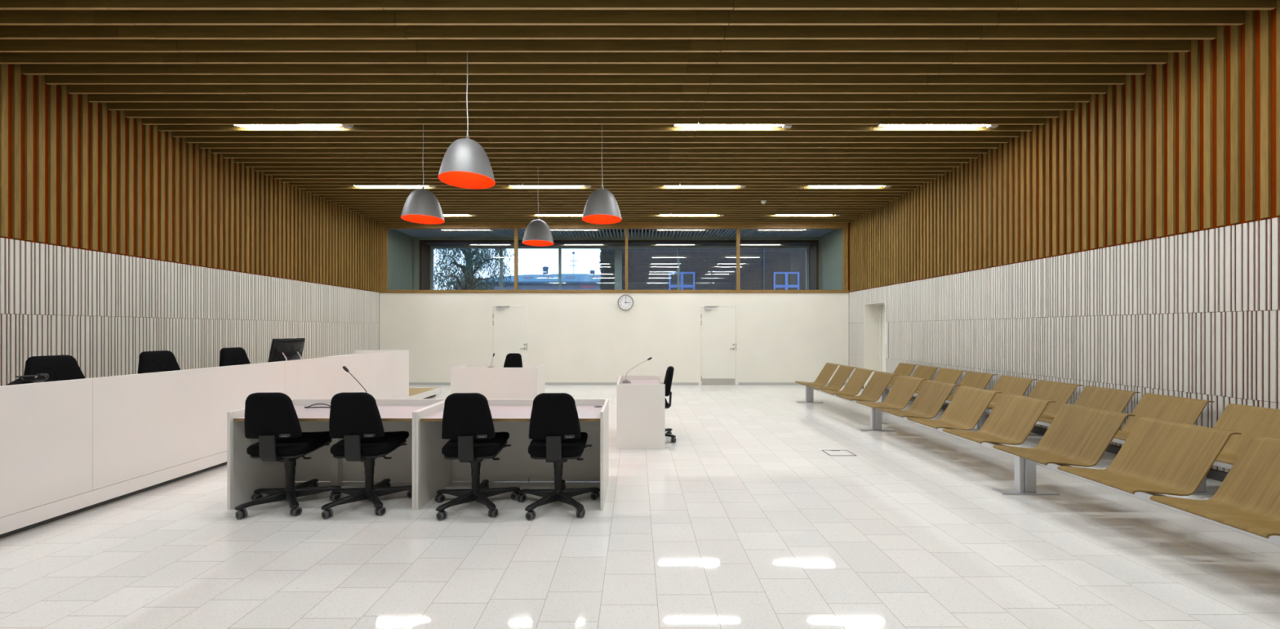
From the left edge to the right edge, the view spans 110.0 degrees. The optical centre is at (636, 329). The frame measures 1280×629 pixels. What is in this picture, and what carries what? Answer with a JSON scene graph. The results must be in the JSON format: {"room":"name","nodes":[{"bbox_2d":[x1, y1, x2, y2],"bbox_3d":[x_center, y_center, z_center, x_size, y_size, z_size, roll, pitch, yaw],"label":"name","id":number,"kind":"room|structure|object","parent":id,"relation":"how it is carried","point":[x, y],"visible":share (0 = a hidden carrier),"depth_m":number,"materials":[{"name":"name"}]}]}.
{"room":"courtroom","nodes":[
{"label":"courtroom","id":0,"kind":"room"},
{"bbox_2d":[0,63,379,385],"bbox_3d":[-6.700,-0.786,4.470,0.119,4.420,14.440,0,0,0],"label":"wall","id":1,"kind":"structure","parent":0,"point":[122,237],"depth_m":6.10,"materials":[{"name":"brown wood"}]},
{"bbox_2d":[377,222,381,292],"bbox_3d":[-6.630,-1.960,11.634,0.080,2.013,0.112,0,0,0],"label":"trim","id":2,"kind":"structure","parent":1,"relation":"attached to","point":[379,224],"depth_m":11.58,"materials":[{"name":"brown wood"}]},
{"bbox_2d":[388,228,413,289],"bbox_3d":[-6.612,-0.776,12.805,0.095,4.400,2.190,0,0,0],"label":"wall","id":3,"kind":"structure","parent":0,"point":[400,243],"depth_m":12.48,"materials":[{"name":"white paint"}]},
{"bbox_2d":[379,293,848,384],"bbox_3d":[-0.570,0.236,11.650,12.140,2.375,0.120,0,0,0],"label":"wall","id":4,"kind":"structure","parent":0,"point":[578,337],"depth_m":11.59,"materials":[{"name":"beige paint"}]},
{"bbox_2d":[492,305,528,367],"bbox_3d":[-3.263,0.401,11.621,0.925,2.046,0.179,0,0,0],"label":"door","id":5,"kind":"structure","parent":4,"relation":"in","point":[509,322],"depth_m":11.59,"materials":[{"name":"white paint"}]},
{"bbox_2d":[378,222,848,293],"bbox_3d":[-0.570,-1.935,11.640,12.140,1.963,0.140,0,0,0],"label":"window","id":6,"kind":"structure","parent":4,"relation":"in","point":[384,226],"depth_m":11.59,"materials":[{"name":"brown wood"}]},
{"bbox_2d":[617,294,633,310],"bbox_3d":[-0.273,-0.704,11.566,0.406,0.406,0.045,0,0,0],"label":"wall clock","id":7,"kind":"object","parent":4,"relation":"attached to","point":[625,302],"visible":1,"depth_m":11.56,"materials":[{"name":"grey plastic"}]},
{"bbox_2d":[408,382,847,384],"bbox_3d":[-0.550,1.391,11.584,12.080,0.066,0.012,0,0,0],"label":"baseboard","id":8,"kind":"structure","parent":4,"relation":"attached to","point":[410,383],"depth_m":11.58,"materials":[{"name":"grey"}]},
{"bbox_2d":[700,305,737,384],"bbox_3d":[2.130,0.401,11.621,0.950,2.046,0.179,0,0,0],"label":"door","id":9,"kind":"structure","parent":4,"relation":"in","point":[718,323],"depth_m":11.59,"materials":[{"name":"white paint"}]},
{"bbox_2d":[413,231,820,289],"bbox_3d":[-0.570,-0.776,13.500,12.140,4.400,0.600,0,0,0],"label":"wall","id":10,"kind":"structure","parent":0,"point":[415,239],"depth_m":13.20,"materials":[{"name":"black"}]},
{"bbox_2d":[419,240,818,289],"bbox_3d":[-0.505,-1.106,13.490,11.750,3.060,0.620,0,0,0],"label":"window","id":11,"kind":"structure","parent":10,"relation":"in","point":[426,247],"depth_m":13.48,"materials":[{"name":"brown"}]},
{"bbox_2d":[0,0,1275,236],"bbox_3d":[-0.570,-2.926,5.225,12.340,0.400,16.150,0,0,0],"label":"ceiling","id":12,"kind":"structure","parent":0,"point":[544,77],"depth_m":5.23,"materials":[{"name":"brown wood"}]},
{"bbox_2d":[235,124,353,128],"bbox_3d":[-4.700,-2.828,6.128,1.600,0.116,0.116,0,0,0],"label":"ceiling light","id":13,"kind":"object","parent":12,"relation":"attached to","point":[243,126],"visible":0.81,"depth_m":6.11,"materials":[{"name":"white plastic"}]},
{"bbox_2d":[235,124,341,127],"bbox_3d":[-4.760,-2.785,6.128,1.470,0.030,0.066,0,0,0],"label":"diffuser","id":14,"kind":"object","parent":13,"relation":"attached to","point":[244,126],"depth_m":6.11,"materials":[{"name":"white plastic"}]},
{"bbox_2d":[353,185,436,187],"bbox_3d":[-4.700,-2.828,8.690,1.600,0.116,0.116,0,0,0],"label":"ceiling light","id":15,"kind":"object","parent":12,"relation":"attached to","point":[430,186],"visible":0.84,"depth_m":8.67,"materials":[{"name":"white plastic"}]},
{"bbox_2d":[354,185,427,186],"bbox_3d":[-4.760,-2.785,8.690,1.470,0.030,0.066,0,0,0],"label":"diffuser","id":16,"kind":"object","parent":15,"relation":"attached to","point":[354,185],"depth_m":8.68,"materials":[{"name":"white plastic"}]},
{"bbox_2d":[400,124,444,223],"bbox_3d":[-2.900,-2.213,6.100,0.540,1.425,0.540,0,0,0],"label":"pendant lamp","id":17,"kind":"object","parent":12,"relation":"hanging from","point":[421,206],"visible":0.98,"depth_m":5.96,"materials":[{"name":"silver metal"}]},
{"bbox_2d":[443,214,475,215],"bbox_3d":[-4.700,-2.828,10.857,1.600,0.116,0.116,0,0,0],"label":"ceiling light","id":18,"kind":"object","parent":12,"relation":"attached to","point":[443,215],"visible":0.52,"depth_m":10.84,"materials":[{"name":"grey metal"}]},
{"bbox_2d":[438,52,495,188],"bbox_3d":[-1.700,-2.213,4.510,0.540,1.425,0.540,0,0,0],"label":"pendant lamp","id":19,"kind":"object","parent":12,"relation":"hanging from","point":[465,164],"visible":0.98,"depth_m":4.38,"materials":[{"name":"silver metal"}]},
{"bbox_2d":[522,167,554,245],"bbox_3d":[-1.700,-2.213,7.770,0.540,1.425,0.540,0,0,0],"label":"pendant lamp","id":20,"kind":"object","parent":12,"relation":"hanging from","point":[537,233],"visible":0.98,"depth_m":7.62,"materials":[{"name":"silver metal"}]},
{"bbox_2d":[508,185,591,187],"bbox_3d":[-1.680,-2.828,8.690,1.600,0.116,0.116,0,0,0],"label":"ceiling light","id":21,"kind":"object","parent":12,"relation":"attached to","point":[586,186],"visible":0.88,"depth_m":8.68,"materials":[{"name":"white plastic"}]},
{"bbox_2d":[509,185,583,186],"bbox_3d":[-1.740,-2.785,8.690,1.470,0.030,0.066,0,0,0],"label":"diffuser","id":22,"kind":"object","parent":21,"relation":"attached to","point":[509,185],"depth_m":8.68,"materials":[{"name":"white plastic"}]},
{"bbox_2d":[538,214,582,215],"bbox_3d":[-1.680,-2.828,10.857,1.600,0.116,0.116,0,0,0],"label":"ceiling light","id":23,"kind":"object","parent":12,"relation":"attached to","point":[539,215],"visible":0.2,"depth_m":10.84,"materials":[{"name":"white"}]},
{"bbox_2d":[582,124,622,223],"bbox_3d":[-0.466,-2.213,6.100,0.540,1.425,0.540,0,0,0],"label":"pendant lamp","id":24,"kind":"object","parent":12,"relation":"hanging from","point":[602,206],"visible":0.98,"depth_m":5.95,"materials":[{"name":"silver metal"}]},
{"bbox_2d":[662,214,724,215],"bbox_3d":[1.320,-2.828,10.857,1.600,0.116,0.116,0,0,0],"label":"ceiling light","id":25,"kind":"object","parent":12,"relation":"attached to","point":[662,215],"visible":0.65,"depth_m":10.84,"materials":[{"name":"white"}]},
{"bbox_2d":[662,185,746,187],"bbox_3d":[1.320,-2.828,8.690,1.600,0.116,0.116,0,0,0],"label":"ceiling light","id":26,"kind":"object","parent":12,"relation":"attached to","point":[740,186],"visible":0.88,"depth_m":8.67,"materials":[{"name":"white"}]},
{"bbox_2d":[664,185,737,186],"bbox_3d":[1.260,-2.785,8.690,1.470,0.030,0.066,0,0,0],"label":"diffuser","id":27,"kind":"object","parent":26,"relation":"attached to","point":[664,185],"depth_m":8.68,"materials":[{"name":"white plastic"}]},
{"bbox_2d":[673,124,791,128],"bbox_3d":[1.320,-2.828,6.128,1.600,0.116,0.116,0,0,0],"label":"ceiling light","id":28,"kind":"object","parent":12,"relation":"attached to","point":[674,125],"visible":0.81,"depth_m":6.11,"materials":[{"name":"white plastic"}]},
{"bbox_2d":[777,214,839,215],"bbox_3d":[4.130,-2.828,10.857,1.600,0.116,0.116,0,0,0],"label":"ceiling light","id":29,"kind":"object","parent":12,"relation":"attached to","point":[778,215],"visible":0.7,"depth_m":10.84,"materials":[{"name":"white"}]},
{"bbox_2d":[806,185,891,187],"bbox_3d":[4.130,-2.828,8.690,1.600,0.116,0.116,0,0,0],"label":"ceiling light","id":30,"kind":"object","parent":12,"relation":"attached to","point":[885,186],"visible":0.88,"depth_m":8.68,"materials":[{"name":"white"}]},
{"bbox_2d":[808,185,882,186],"bbox_3d":[4.070,-2.785,8.690,1.470,0.030,0.066,0,0,0],"label":"diffuser","id":31,"kind":"object","parent":30,"relation":"attached to","point":[809,185],"depth_m":8.68,"materials":[{"name":"white plastic"}]},
{"bbox_2d":[877,124,998,128],"bbox_3d":[4.130,-2.828,6.128,1.600,0.116,0.116,0,0,0],"label":"ceiling light","id":32,"kind":"object","parent":12,"relation":"attached to","point":[888,126],"visible":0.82,"depth_m":6.11,"materials":[{"name":"white plastic"}]},
{"bbox_2d":[879,124,986,127],"bbox_3d":[4.070,-2.785,6.128,1.470,0.030,0.066,0,0,0],"label":"diffuser","id":33,"kind":"object","parent":32,"relation":"attached to","point":[889,126],"depth_m":6.11,"materials":[{"name":"white plastic"}]},
{"bbox_2d":[0,384,1279,628],"bbox_3d":[-0.320,1.474,5.525,12.840,0.100,16.750,0,0,0],"label":"floor","id":34,"kind":"structure","parent":0,"point":[744,520],"depth_m":2.85,"materials":[{"name":"tile"}]},
{"bbox_2d":[0,387,440,537],"bbox_3d":[-5.450,1.343,5.195,2.360,0.161,9.190,0,0,0],"label":"platform","id":35,"kind":"object","parent":34,"relation":"on","point":[26,519],"visible":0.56,"depth_m":3.65,"materials":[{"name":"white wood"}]},
{"bbox_2d":[23,355,84,382],"bbox_3d":[-5.231,0.753,4.232,0.673,1.020,0.681,0,0,0],"label":"swivel chair","id":36,"kind":"object","parent":35,"relation":"on","point":[59,367],"visible":0.09,"depth_m":4.23,"materials":[{"name":"black fabric"}]},
{"bbox_2d":[137,350,180,373],"bbox_3d":[-5.231,0.753,5.162,0.673,1.020,0.682,0,0,0],"label":"swivel chair","id":37,"kind":"object","parent":35,"relation":"on","point":[159,360],"visible":0.09,"depth_m":5.13,"materials":[{"name":"black fabric"}]},
{"bbox_2d":[0,350,408,517],"bbox_3d":[-4.770,0.821,4.520,1.000,0.884,7.799,0,0,0],"label":"desk","id":38,"kind":"object","parent":35,"relation":"on","point":[60,439],"depth_m":3.81,"materials":[{"name":"white laminate"}]},
{"bbox_2d":[5,373,48,385],"bbox_3d":[-4.700,0.439,3.439,0.221,0.190,0.238,0,0,0],"label":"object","id":39,"kind":"object","parent":38,"relation":"on","point":[39,377],"visible":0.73,"depth_m":3.41,"materials":[{"name":"black plastic"}]},
{"bbox_2d":[267,337,305,362],"bbox_3d":[-4.745,0.324,6.100,0.200,0.420,0.550,0,0,0],"label":"monitor","id":40,"kind":"object","parent":38,"relation":"on","point":[282,348],"visible":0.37,"depth_m":6.03,"materials":[{"name":"black plastic"}]},
{"bbox_2d":[321,353,361,357],"bbox_3d":[-4.776,0.464,7.929,0.949,0.031,0.919,0,0,0],"label":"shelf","id":41,"kind":"object","parent":38,"relation":"attached to","point":[353,353],"depth_m":7.76,"materials":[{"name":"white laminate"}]},
{"bbox_2d":[219,346,250,366],"bbox_3d":[-5.231,0.753,6.132,0.673,1.020,0.681,0,0,0],"label":"swivel chair","id":42,"kind":"object","parent":35,"relation":"on","point":[233,355],"visible":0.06,"depth_m":6.10,"materials":[{"name":"black fabric"}]},
{"bbox_2d":[235,391,341,519],"bbox_3d":[-2.846,0.952,3.701,0.687,0.945,0.673,0,0,-4],"label":"office chair","id":43,"kind":"object","parent":34,"relation":"on","point":[270,417],"visible":0.93,"depth_m":3.45,"materials":[{"name":"black fabric"}]},
{"bbox_2d":[226,398,445,509],"bbox_3d":[-2.494,1.036,3.882,1.487,0.775,0.675,0,0,0],"label":"desk","id":44,"kind":"object","parent":34,"relation":"on","point":[246,474],"visible":0.34,"depth_m":4.13,"materials":[{"name":"white laminate"}]},
{"bbox_2d":[304,403,330,407],"bbox_3d":[-2.756,0.687,4.051,0.479,0.038,0.057,0,0,5],"label":"cable","id":45,"kind":"object","parent":44,"relation":"on","point":[315,403],"visible":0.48,"depth_m":4.07,"materials":[{"name":"black plastic"}]},
{"bbox_2d":[342,365,367,392],"bbox_3d":[-2.430,0.511,3.930,0.288,0.390,0.090,0,0,0],"label":"microphone","id":46,"kind":"object","parent":44,"relation":"on","point":[344,367],"visible":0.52,"depth_m":3.93,"materials":[{"name":"black plastic"}]},
{"bbox_2d":[320,391,412,519],"bbox_3d":[-2.201,0.952,3.707,0.687,0.945,0.673,0,0,-4],"label":"office chair","id":47,"kind":"object","parent":34,"relation":"on","point":[355,418],"visible":0.96,"depth_m":3.45,"materials":[{"name":"black fabric"}]},
{"bbox_2d":[434,392,519,519],"bbox_3d":[-1.317,0.952,3.679,0.687,0.945,0.673,0,0,-3],"label":"office chair","id":48,"kind":"object","parent":34,"relation":"on","point":[468,424],"visible":1,"depth_m":3.42,"materials":[{"name":"black fabric"}]},
{"bbox_2d":[450,364,545,398],"bbox_3d":[-2.450,1.036,8.045,1.487,0.775,0.680,0,0,0],"label":"desk","id":49,"kind":"object","parent":34,"relation":"on","point":[491,382],"visible":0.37,"depth_m":7.71,"materials":[{"name":"white laminate"}]},
{"bbox_2d":[415,398,608,509],"bbox_3d":[-1.003,1.036,3.877,1.487,0.775,0.675,0,0,0],"label":"desk","id":50,"kind":"object","parent":34,"relation":"on","point":[434,472],"visible":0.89,"depth_m":4.19,"materials":[{"name":"white laminate"}]},
{"bbox_2d":[503,352,522,367],"bbox_3d":[-2.514,0.952,8.900,0.687,0.945,0.673,0,0,4],"label":"office chair","id":51,"kind":"object","parent":34,"relation":"on","point":[512,359],"visible":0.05,"depth_m":9.12,"materials":[{"name":"black fabric"}]},
{"bbox_2d":[516,392,599,519],"bbox_3d":[-0.644,0.952,3.677,0.687,0.945,0.673,0,0,-2],"label":"office chair","id":52,"kind":"object","parent":34,"relation":"on","point":[554,428],"visible":1,"depth_m":3.41,"materials":[{"name":"black fabric"}]},
{"bbox_2d":[616,375,665,448],"bbox_3d":[0.057,1.036,5.870,0.577,0.775,1.050,0,0,0],"label":"desk","id":53,"kind":"object","parent":34,"relation":"on","point":[640,402],"visible":1,"depth_m":5.34,"materials":[{"name":"white laminate"}]},
{"bbox_2d":[622,356,652,382],"bbox_3d":[0.014,0.535,5.970,0.396,0.342,0.090,0,0,0],"label":"microphone","id":54,"kind":"object","parent":53,"relation":"on","point":[626,380],"visible":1,"depth_m":5.96,"materials":[{"name":"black metal"}]},
{"bbox_2d":[663,365,675,442],"bbox_3d":[0.171,0.952,5.831,0.673,0.945,0.687,0,0,0],"label":"office chair","id":55,"kind":"object","parent":34,"relation":"on","point":[669,371],"visible":0.2,"depth_m":5.68,"materials":[{"name":"black fabric"}]},
{"bbox_2d":[822,449,856,455],"bbox_3d":[2.345,1.423,5.185,0.304,0.003,0.236,0,0,0],"label":"box","id":56,"kind":"object","parent":34,"relation":"on","point":[831,452],"visible":1,"depth_m":5.18,"materials":[{"name":"grey"}]},
{"bbox_2d":[795,362,1279,545],"bbox_3d":[3.538,1.043,5.359,0.745,0.762,7.467,0,0,0],"label":"seating","id":57,"kind":"object","parent":34,"relation":"on","point":[1158,457],"visible":1,"depth_m":3.55,"materials":[{"name":"brown wood"}]},
{"bbox_2d":[873,362,1279,494],"bbox_3d":[5.018,1.043,5.359,0.746,0.762,7.467,0,0,0],"label":"seating","id":58,"kind":"object","parent":34,"relation":"on","point":[1248,420],"visible":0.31,"depth_m":4.79,"materials":[{"name":"brown wood"}]},
{"bbox_2d":[820,228,842,289],"bbox_3d":[5.513,-0.776,12.805,0.175,4.400,2.190,0,0,0],"label":"wall","id":59,"kind":"structure","parent":0,"point":[831,242],"depth_m":12.43,"materials":[{"name":"white paint"}]},
{"bbox_2d":[848,0,1279,472],"bbox_3d":[5.561,-0.786,4.470,0.119,4.420,14.440,0,0,0],"label":"wall","id":60,"kind":"structure","parent":0,"point":[1128,239],"depth_m":5.12,"materials":[{"name":"brown wood"}]},
{"bbox_2d":[863,301,886,388],"bbox_3d":[5.714,0.401,10.365,0.412,2.047,0.950,0,0,0],"label":"doorway","id":61,"kind":"object","parent":60,"relation":"in","point":[871,310],"depth_m":10.81,"materials":[{"name":"beige paint"}]},
{"bbox_2d":[862,385,1227,481],"bbox_3d":[5.512,1.381,4.413,0.032,0.085,14.327,0,0,0],"label":"baseboard","id":62,"kind":"structure","parent":60,"relation":"attached to","point":[1212,473],"depth_m":5.14,"materials":[{"name":"grey"}]},
{"bbox_3d":[5.975,0.357,10.365,0.050,2.135,1.090,0,0,0],"label":"wall","id":63,"kind":"structure","parent":0,"visible":0},
{"bbox_2d":[879,303,884,372],"bbox_3d":[5.910,0.406,10.365,0.080,2.035,0.890,0,0,0],"label":"door","id":64,"kind":"structure","parent":63,"relation":"in","point":[882,307],"depth_m":10.75,"materials":[{"name":"white paint"}]},
{"label":"outside","id":65,"kind":"structure","parent":0,"visible":0},
{"bbox_3d":[0.000,1.549,66.975,160.000,0.150,106.050,0,0,0],"label":"ground","id":66,"kind":"structure","parent":65,"visible":0},
{"bbox_2d":[433,248,514,289],"bbox_3d":[-9.762,-3.016,25.790,5.356,8.999,5.961,0,0,-15],"label":"tree","id":67,"kind":"object","parent":66,"relation":"on","point":[468,272],"visible":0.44,"depth_m":25.56,"materials":[{"name":"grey plant"}]},
{"bbox_2d":[452,251,600,289],"bbox_3d":[-11.000,-4.601,61.450,25.000,12.150,10.100,0,0,0],"label":"house","id":68,"kind":"structure","parent":66,"relation":"on","point":[544,281],"depth_m":57.01,"materials":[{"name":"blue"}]},
{"bbox_2d":[542,266,548,274],"bbox_3d":[-12.450,-8.126,61.500,0.840,1.000,0.840,0,0,0],"label":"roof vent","id":69,"kind":"object","parent":68,"relation":"attached to","point":[544,268],"depth_m":61.18,"materials":[{"name":"blue"}]},
{"bbox_2d":[599,248,805,289],"bbox_3d":[10.431,-5.051,29.850,25.139,13.050,8.300,0,0,0],"label":"brick building","id":70,"kind":"structure","parent":66,"relation":"on","point":[648,268],"depth_m":26.00,"materials":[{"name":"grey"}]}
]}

